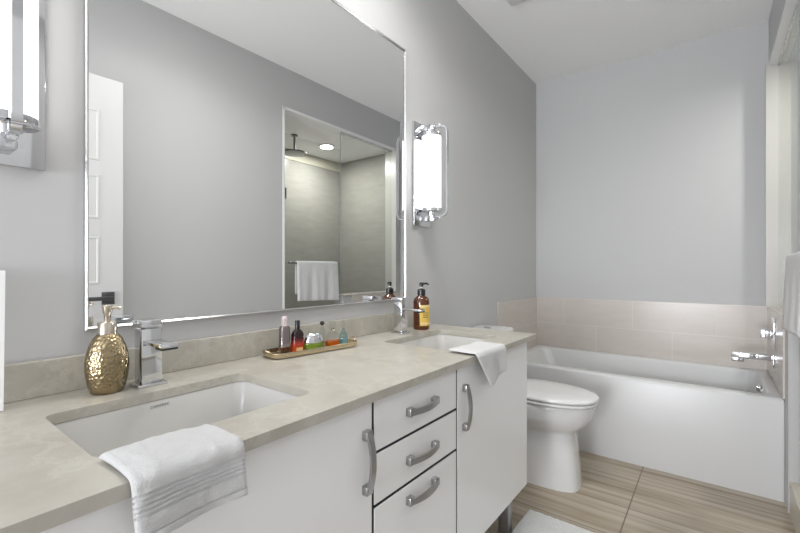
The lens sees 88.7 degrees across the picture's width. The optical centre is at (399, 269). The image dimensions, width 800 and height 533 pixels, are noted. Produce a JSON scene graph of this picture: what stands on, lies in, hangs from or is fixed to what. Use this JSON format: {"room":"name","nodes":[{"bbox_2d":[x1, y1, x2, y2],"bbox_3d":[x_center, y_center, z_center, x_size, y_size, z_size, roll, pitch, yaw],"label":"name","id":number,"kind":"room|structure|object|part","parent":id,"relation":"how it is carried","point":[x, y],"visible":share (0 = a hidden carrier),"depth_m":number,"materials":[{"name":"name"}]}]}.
{"room":"bathroom","nodes":[
{"label":"bathroom","id":0,"kind":"room"},
{"bbox_2d":[0,0,535,364],"bbox_3d":[-0.971,-0.225,0.862,0.120,2.810,6.990,0,0,37],"label":"wall","id":1,"kind":"structure","parent":0,"point":[480,255],"depth_m":2.18,"materials":[{"name":"grey paint"}]},
{"bbox_2d":[0,0,44,170],"bbox_3d":[-0.804,-0.498,0.840,0.169,0.540,0.148,0,0,37],"label":"wall sconce","id":2,"kind":"object","parent":1,"relation":"attached to","point":[22,22],"visible":1,"depth_m":0.84,"materials":[{"name":"white glass"}]},
{"bbox_3d":[-0.817,-0.265,0.850,0.116,0.030,0.028,0,0,37],"label":"arm","id":3,"kind":"part","parent":2,"relation":"part of","materials":[{"name":"silver metal"}]},
{"bbox_3d":[-0.815,-0.503,0.849,0.098,0.382,0.098,0,0,37],"label":"lamp shade","id":4,"kind":"part","parent":2,"relation":"part of","materials":[{"name":"white glass"}]},
{"bbox_2d":[4,311,412,403],"bbox_3d":[-0.393,0.249,1.501,0.019,0.082,1.776,0,0,37],"label":"backsplash","id":5,"kind":"structure","parent":1,"relation":"attached to","point":[44,377],"depth_m":1.20,"materials":[{"name":"beige stone"}]},
{"bbox_2d":[84,0,405,330],"bbox_3d":[-0.375,-0.475,1.529,0.015,1.250,1.319,0,0,37],"label":"mirror","id":6,"kind":"object","parent":1,"relation":"attached to","point":[242,157],"visible":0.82,"depth_m":1.33,"materials":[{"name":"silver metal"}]},
{"bbox_2d":[412,121,448,227],"bbox_3d":[0.175,-0.498,2.122,0.169,0.540,0.148,0,0,37],"label":"wall sconce","id":7,"kind":"object","parent":1,"relation":"attached to","point":[426,142],"visible":1,"depth_m":2.10,"materials":[{"name":"white glass"}]},
{"bbox_3d":[0.113,-0.498,2.169,0.012,0.540,0.148,0,0,37],"label":"plate","id":8,"kind":"part","parent":7,"relation":"part of","materials":[{"name":"silver metal"}]},
{"bbox_3d":[0.163,-0.741,2.131,0.116,0.030,0.028,0,0,37],"label":"arm","id":9,"kind":"part","parent":7,"relation":"part of","materials":[{"name":"silver metal"}]},
{"bbox_3d":[0.163,-0.265,2.131,0.116,0.030,0.028,0,0,37],"label":"arm","id":10,"kind":"part","parent":7,"relation":"part of","materials":[{"name":"silver metal"}]},
{"bbox_3d":[0.165,-0.503,2.130,0.098,0.382,0.098,0,0,37],"label":"lamp shade","id":11,"kind":"part","parent":7,"relation":"part of","materials":[{"name":"white glass"}]},
{"bbox_2d":[497,297,536,348],"bbox_3d":[0.951,0.710,3.271,0.008,0.940,0.812,0,0,37],"label":"trim","id":12,"kind":"structure","parent":1,"relation":"attached to","point":[520,314],"depth_m":3.29,"materials":[{"name":"beige tile"}]},
{"bbox_2d":[456,0,772,83],"bbox_3d":[-0.317,-1.680,0.362,1.766,0.100,7.230,0,0,37],"label":"ceiling","id":13,"kind":"structure","parent":0,"point":[548,40],"depth_m":2.74,"materials":[{"name":"white paint"}]},
{"bbox_2d":[507,0,526,6],"bbox_3d":[0.708,-1.621,2.342,0.250,0.018,0.250,0,0,37],"label":"ceiling vent","id":14,"kind":"object","parent":13,"relation":"in","point":[511,2],"visible":1,"depth_m":2.46,"materials":[{"name":"white plastic"}]},
{"bbox_2d":[485,450,795,532],"bbox_3d":[0.054,1.230,0.079,2.700,0.100,7.230,0,0,37],"label":"floor","id":15,"kind":"structure","parent":0,"point":[614,496],"depth_m":2.05,"materials":[{"name":"brown wood"}]},
{"bbox_2d":[41,342,526,532],"bbox_3d":[-0.156,0.747,1.323,0.604,0.866,1.657,0,0,37],"label":"vanity cabinet","id":16,"kind":"object","parent":15,"relation":"on","point":[446,453],"visible":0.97,"depth_m":1.07,"materials":[{"name":"white wood"}]},
{"bbox_3d":[-0.263,0.635,0.751,0.020,0.634,0.616,0,0,37],"label":"door","id":17,"kind":"part","parent":16,"relation":"part of","materials":[{"name":"white paint"}]},
{"bbox_2d":[0,324,535,532],"bbox_3d":[-0.162,0.301,1.325,0.600,0.022,1.776,0,0,37],"label":"countertop","id":18,"kind":"structure","parent":16,"relation":"on","point":[48,481],"depth_m":0.88,"materials":[{"name":"beige stone"}]},
{"bbox_2d":[0,270,4,410],"bbox_3d":[-0.861,0.146,0.817,0.054,0.288,0.112,0,0,37],"label":"board","id":19,"kind":"object","parent":18,"relation":"on","point":[2,272],"visible":1,"depth_m":0.85,"materials":[{"name":"white"}]},
{"bbox_2d":[84,304,129,394],"bbox_3d":[-0.695,0.187,0.972,0.082,0.206,0.089,0,0,37],"label":"soap dispenser","id":20,"kind":"object","parent":18,"relation":"on","point":[107,360],"visible":1,"depth_m":0.95,"materials":[{"name":"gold metal"}]},
{"bbox_2d":[129,318,178,388],"bbox_3d":[-0.601,0.208,1.006,0.160,0.163,0.068,0,0,37],"label":"faucet","id":21,"kind":"object","parent":18,"relation":"on","point":[149,343],"visible":1,"depth_m":1.01,"materials":[{"name":"silver metal"}]},
{"bbox_3d":[-0.640,0.138,1.036,0.060,0.021,0.047,0,0,37],"label":"handle","id":22,"kind":"part","parent":21,"relation":"part of","materials":[{"name":"silver metal"}]},
{"bbox_3d":[-0.634,0.286,1.031,0.058,0.008,0.068,0,0,37],"label":"plate","id":23,"kind":"part","parent":21,"relation":"part of","materials":[{"name":"silver metal"}]},
{"bbox_3d":[-0.578,0.179,0.988,0.102,0.009,0.040,0,0,37],"label":"spout","id":24,"kind":"part","parent":21,"relation":"part of","materials":[{"name":"silver metal"}]},
{"bbox_2d":[99,424,247,532],"bbox_3d":[-0.353,0.326,0.650,0.129,0.102,0.176,0,0,37],"label":"hand towel","id":25,"kind":"object","parent":18,"relation":"on","point":[175,478],"visible":1,"depth_m":0.61,"materials":[{"name":"white fabric"}]},
{"bbox_2d":[54,381,296,456],"bbox_3d":[-0.456,0.388,0.888,0.348,0.150,0.474,0,0,37],"label":"sink","id":26,"kind":"object","parent":18,"relation":"in","point":[98,434],"visible":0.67,"depth_m":0.99,"materials":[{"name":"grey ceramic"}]},
{"bbox_2d":[263,336,356,358],"bbox_3d":[-0.309,0.275,1.459,0.110,0.029,0.377,0,0,44],"label":"tray","id":27,"kind":"object","parent":18,"relation":"on","point":[272,353],"visible":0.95,"depth_m":1.40,"materials":[{"name":"gold metal"}]},
{"bbox_2d":[278,316,290,353],"bbox_3d":[-0.391,0.221,1.384,0.025,0.127,0.037,0,0,44],"label":"perfume bottle","id":28,"kind":"object","parent":27,"relation":"on","point":[284,329],"visible":0.91,"depth_m":1.37,"materials":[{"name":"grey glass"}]},
{"bbox_2d":[291,320,303,351],"bbox_3d":[-0.352,0.230,1.406,0.028,0.109,0.041,0,0,44],"label":"perfume bottle","id":29,"kind":"object","parent":27,"relation":"on","point":[297,336],"visible":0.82,"depth_m":1.40,"materials":[{"name":"red glass"}]},
{"bbox_2d":[304,332,323,349],"bbox_3d":[-0.308,0.254,1.455,0.058,0.060,0.080,0,0,44],"label":"jar","id":30,"kind":"object","parent":27,"relation":"on","point":[312,340],"visible":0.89,"depth_m":1.43,"materials":[{"name":"green glass"}]},
{"bbox_2d":[325,328,339,345],"bbox_3d":[-0.249,0.238,1.515,0.036,0.092,0.056,0,0,44],"label":"perfume bottle","id":31,"kind":"object","parent":27,"relation":"on","point":[333,341],"visible":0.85,"depth_m":1.50,"materials":[{"name":"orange glass"}]},
{"bbox_2d":[340,323,346,343],"bbox_3d":[-0.216,0.237,1.563,0.033,0.094,0.033,0,0,44],"label":"perfume bottle","id":32,"kind":"object","parent":27,"relation":"on","point":[342,340],"visible":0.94,"depth_m":1.55,"materials":[{"name":"blue glass"}]},
{"bbox_2d":[391,297,424,334],"bbox_3d":[0.037,0.208,1.840,0.160,0.163,0.068,0,0,37],"label":"faucet","id":33,"kind":"object","parent":18,"relation":"on","point":[400,307],"visible":1,"depth_m":1.85,"materials":[{"name":"silver metal"}]},
{"bbox_3d":[-0.003,0.138,1.870,0.060,0.021,0.047,0,0,37],"label":"handle","id":34,"kind":"part","parent":33,"relation":"part of","materials":[{"name":"silver metal"}]},
{"bbox_3d":[0.004,0.286,1.865,0.058,0.008,0.068,0,0,37],"label":"plate","id":35,"kind":"part","parent":33,"relation":"part of","materials":[{"name":"silver metal"}]},
{"bbox_3d":[0.060,0.179,1.822,0.102,0.009,0.040,0,0,37],"label":"spout","id":36,"kind":"part","parent":33,"relation":"part of","materials":[{"name":"silver metal"}]},
{"bbox_2d":[413,282,429,329],"bbox_3d":[0.105,0.176,1.993,0.080,0.227,0.079,0,0,37],"label":"pump bottle","id":37,"kind":"object","parent":18,"relation":"on","point":[421,321],"visible":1,"depth_m":1.96,"materials":[{"name":"orange glass"}]},
{"bbox_2d":[398,334,484,349],"bbox_3d":[0.182,0.388,1.723,0.348,0.150,0.474,0,0,37],"label":"sink","id":38,"kind":"object","parent":18,"relation":"in","point":[438,341],"visible":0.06,"depth_m":1.92,"materials":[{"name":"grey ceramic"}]},
{"bbox_2d":[449,341,506,385],"bbox_3d":[0.287,0.343,1.481,0.122,0.137,0.230,0,0,37],"label":"hand towel","id":39,"kind":"object","parent":18,"relation":"on","point":[492,358],"visible":1,"depth_m":1.45,"materials":[{"name":"white fabric"}]},
{"bbox_3d":[-0.071,0.455,0.961,0.030,0.150,0.022,0,0,37],"label":"handle","id":40,"kind":"part","parent":16,"relation":"part of","materials":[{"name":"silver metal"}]},
{"bbox_3d":[0.051,0.768,1.162,0.020,0.368,0.400,0,0,37],"label":"drawer","id":41,"kind":"part","parent":16,"relation":"part of","materials":[{"name":"white paint"}]},
{"bbox_3d":[0.051,0.514,1.162,0.020,0.122,0.400,0,0,37],"label":"drawer","id":42,"kind":"part","parent":16,"relation":"part of","materials":[{"name":"white paint"}]},
{"bbox_3d":[0.051,0.382,1.162,0.020,0.128,0.400,0,0,37],"label":"drawer","id":43,"kind":"part","parent":16,"relation":"part of","materials":[{"name":"white paint"}]},
{"bbox_3d":[0.071,0.623,1.147,0.030,0.022,0.146,0,0,37],"label":"handle","id":44,"kind":"part","parent":16,"relation":"part of","materials":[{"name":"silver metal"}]},
{"bbox_3d":[0.071,0.515,1.147,0.030,0.022,0.146,0,0,37],"label":"handle","id":45,"kind":"part","parent":16,"relation":"part of","materials":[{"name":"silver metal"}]},
{"bbox_3d":[0.071,0.384,1.147,0.030,0.022,0.146,0,0,37],"label":"handle","id":46,"kind":"part","parent":16,"relation":"part of","materials":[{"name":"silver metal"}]},
{"bbox_3d":[0.223,0.455,1.345,0.030,0.150,0.022,0,0,37],"label":"handle","id":47,"kind":"part","parent":16,"relation":"part of","materials":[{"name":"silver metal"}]},
{"bbox_3d":[0.366,0.635,1.574,0.020,0.634,0.622,0,0,37],"label":"door","id":48,"kind":"part","parent":16,"relation":"part of","materials":[{"name":"white paint"}]},
{"bbox_3d":[0.474,1.066,1.839,0.048,0.228,0.048,0,0,37],"label":"leg","id":49,"kind":"part","parent":16,"relation":"part of","materials":[{"name":"silver metal"}]},
{"bbox_2d":[471,325,598,492],"bbox_3d":[0.752,0.768,2.389,0.746,0.823,0.380,0,0,37],"label":"toilet","id":50,"kind":"object","parent":15,"relation":"on","point":[556,411],"visible":0.52,"depth_m":2.19,"materials":[{"name":"white ceramic"}]},
{"bbox_3d":[0.543,0.386,2.549,0.220,0.041,0.346,0,0,37],"label":"tank lid","id":51,"kind":"part","parent":50,"relation":"part of","materials":[{"name":"white ceramic"}]},
{"bbox_3d":[0.767,0.953,2.378,0.680,0.455,0.368,0,0,37],"label":"bowl","id":52,"kind":"part","parent":50,"relation":"part of","materials":[{"name":"white ceramic"}]},
{"bbox_3d":[0.839,0.713,2.323,0.520,0.016,0.376,0,0,37],"label":"seat","id":53,"kind":"part","parent":50,"relation":"part of","materials":[{"name":"white plastic"}]},
{"bbox_3d":[0.836,0.687,2.325,0.534,0.028,0.380,0,0,37],"label":"lid","id":54,"kind":"part","parent":50,"relation":"part of","materials":[{"name":"white plastic"}]},
{"bbox_2d":[511,509,593,532],"bbox_3d":[0.590,1.167,1.430,0.635,0.024,0.953,0,0,37],"label":"bath mat","id":55,"kind":"object","parent":15,"relation":"on","point":[532,521],"visible":1,"depth_m":1.85,"materials":[{"name":"white fabric"}]},
{"bbox_2d":[527,345,784,501],"bbox_3d":[1.575,0.920,2.830,1.515,0.520,0.750,0,0,37],"label":"bathtub","id":56,"kind":"object","parent":15,"relation":"on","point":[724,426],"visible":0.85,"depth_m":2.40,"materials":[{"name":"white ceramic"}]},
{"bbox_2d":[789,482,799,532],"bbox_3d":[1.730,1.103,1.673,0.126,0.155,0.680,0,0,37],"label":"curb","id":57,"kind":"object","parent":15,"relation":"on","point":[794,488],"visible":1,"depth_m":1.88,"materials":[{"name":"beige stone"}]},
{"bbox_2d":[536,20,798,305],"bbox_3d":[2.212,-0.225,2.901,2.700,2.810,0.125,0,0,37],"label":"wall","id":58,"kind":"structure","parent":0,"point":[651,167],"depth_m":3.04,"materials":[{"name":"grey paint"}]},
{"bbox_2d":[537,297,767,370],"bbox_3d":[1.803,0.485,3.135,1.526,0.490,0.008,0,0,37],"label":"tile backsplash","id":59,"kind":"structure","parent":58,"relation":"attached to","point":[687,332],"depth_m":3.04,"materials":[{"name":"beige tile"}]},
{"bbox_2d":[769,0,799,512],"bbox_3d":[0.337,-0.225,-0.138,0.120,2.810,6.990,0,0,37],"label":"wall","id":60,"kind":"structure","parent":0,"point":[792,342],"depth_m":1.98,"materials":[{"name":"grey paint"}]},
{"bbox_2d":[731,350,774,367],"bbox_3d":[2.091,0.527,2.429,0.195,0.075,0.076,0,0,37],"label":"tub spout","id":61,"kind":"object","parent":60,"relation":"attached to","point":[739,356],"visible":1,"depth_m":2.42,"materials":[{"name":"silver metal"}]},
{"bbox_3d":[2.087,0.523,2.433,0.185,0.054,0.056,0,0,37],"label":"spout","id":62,"kind":"part","parent":61,"relation":"part of","materials":[{"name":"silver metal"}]},
{"bbox_3d":[2.164,0.527,2.373,0.010,0.075,0.076,0,0,37],"label":"wall plate","id":63,"kind":"part","parent":61,"relation":"part of","materials":[{"name":"silver metal"}]},
{"bbox_2d":[760,316,774,350],"bbox_3d":[2.144,0.370,2.389,0.062,0.190,0.100,0,0,37],"label":"mixer valve","id":64,"kind":"object","parent":60,"relation":"attached to","point":[764,333],"visible":1,"depth_m":2.37,"materials":[{"name":"silver metal"}]},
{"bbox_3d":[2.138,0.375,2.393,0.048,0.050,0.050,0,0,37],"label":"handle","id":65,"kind":"part","parent":64,"relation":"part of","materials":[{"name":"silver metal"}]},
{"bbox_3d":[2.165,0.370,2.373,0.008,0.190,0.100,0,0,37],"label":"wall plate","id":66,"kind":"part","parent":64,"relation":"part of","materials":[{"name":"silver metal"}]},
{"bbox_2d":[767,307,784,398],"bbox_3d":[2.175,0.453,2.373,0.008,0.410,0.752,0,0,37],"label":"trim","id":67,"kind":"structure","parent":60,"relation":"attached to","point":[777,374],"depth_m":2.21,"materials":[{"name":"beige tile"}]},
{"bbox_2d":[766,63,797,306],"bbox_3d":[2.396,-0.537,2.569,0.148,1.545,0.016,0,0,37],"label":"trim","id":68,"kind":"structure","parent":60,"relation":"attached to","point":[771,70],"depth_m":2.59,"materials":[{"name":"white paint"}]},
{"bbox_2d":[769,0,796,64],"bbox_3d":[1.961,-1.305,1.987,0.132,0.018,1.460,0,0,37],"label":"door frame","id":69,"kind":"structure","parent":60,"relation":"attached to","point":[790,5],"depth_m":2.22,"materials":[{"name":"white paint"}]},
{"bbox_2d":[799,34,799,481],"bbox_3d":[1.696,-0.054,1.704,0.063,2.132,0.660,0,0,37],"label":"shower door","id":70,"kind":"structure","parent":60,"relation":"attached to","point":[799,34],"depth_m":1.95,"materials":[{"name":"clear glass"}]},
{"bbox_2d":[782,252,799,337],"bbox_3d":[1.683,0.103,1.734,0.054,0.354,0.470,0,0,37],"label":"bath towel","id":71,"kind":"object","parent":70,"relation":"hanging from","point":[790,318],"visible":1,"depth_m":1.72,"materials":[{"name":"white fabric"}]},
{"bbox_3d":[2.164,0.241,2.256,0.136,0.012,0.786,0,0,37],"label":"cap","id":72,"kind":"object","parent":60,"relation":"attached to","visible":0},
{"bbox_2d":[777,0,799,308],"bbox_3d":[2.150,-0.531,2.264,0.020,1.529,0.766,0,0,37],"label":"fixed glass panel","id":73,"kind":"object","parent":72,"relation":"on","point":[788,62],"visible":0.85,"depth_m":2.20,"materials":[{"name":"grey"}]}
]}

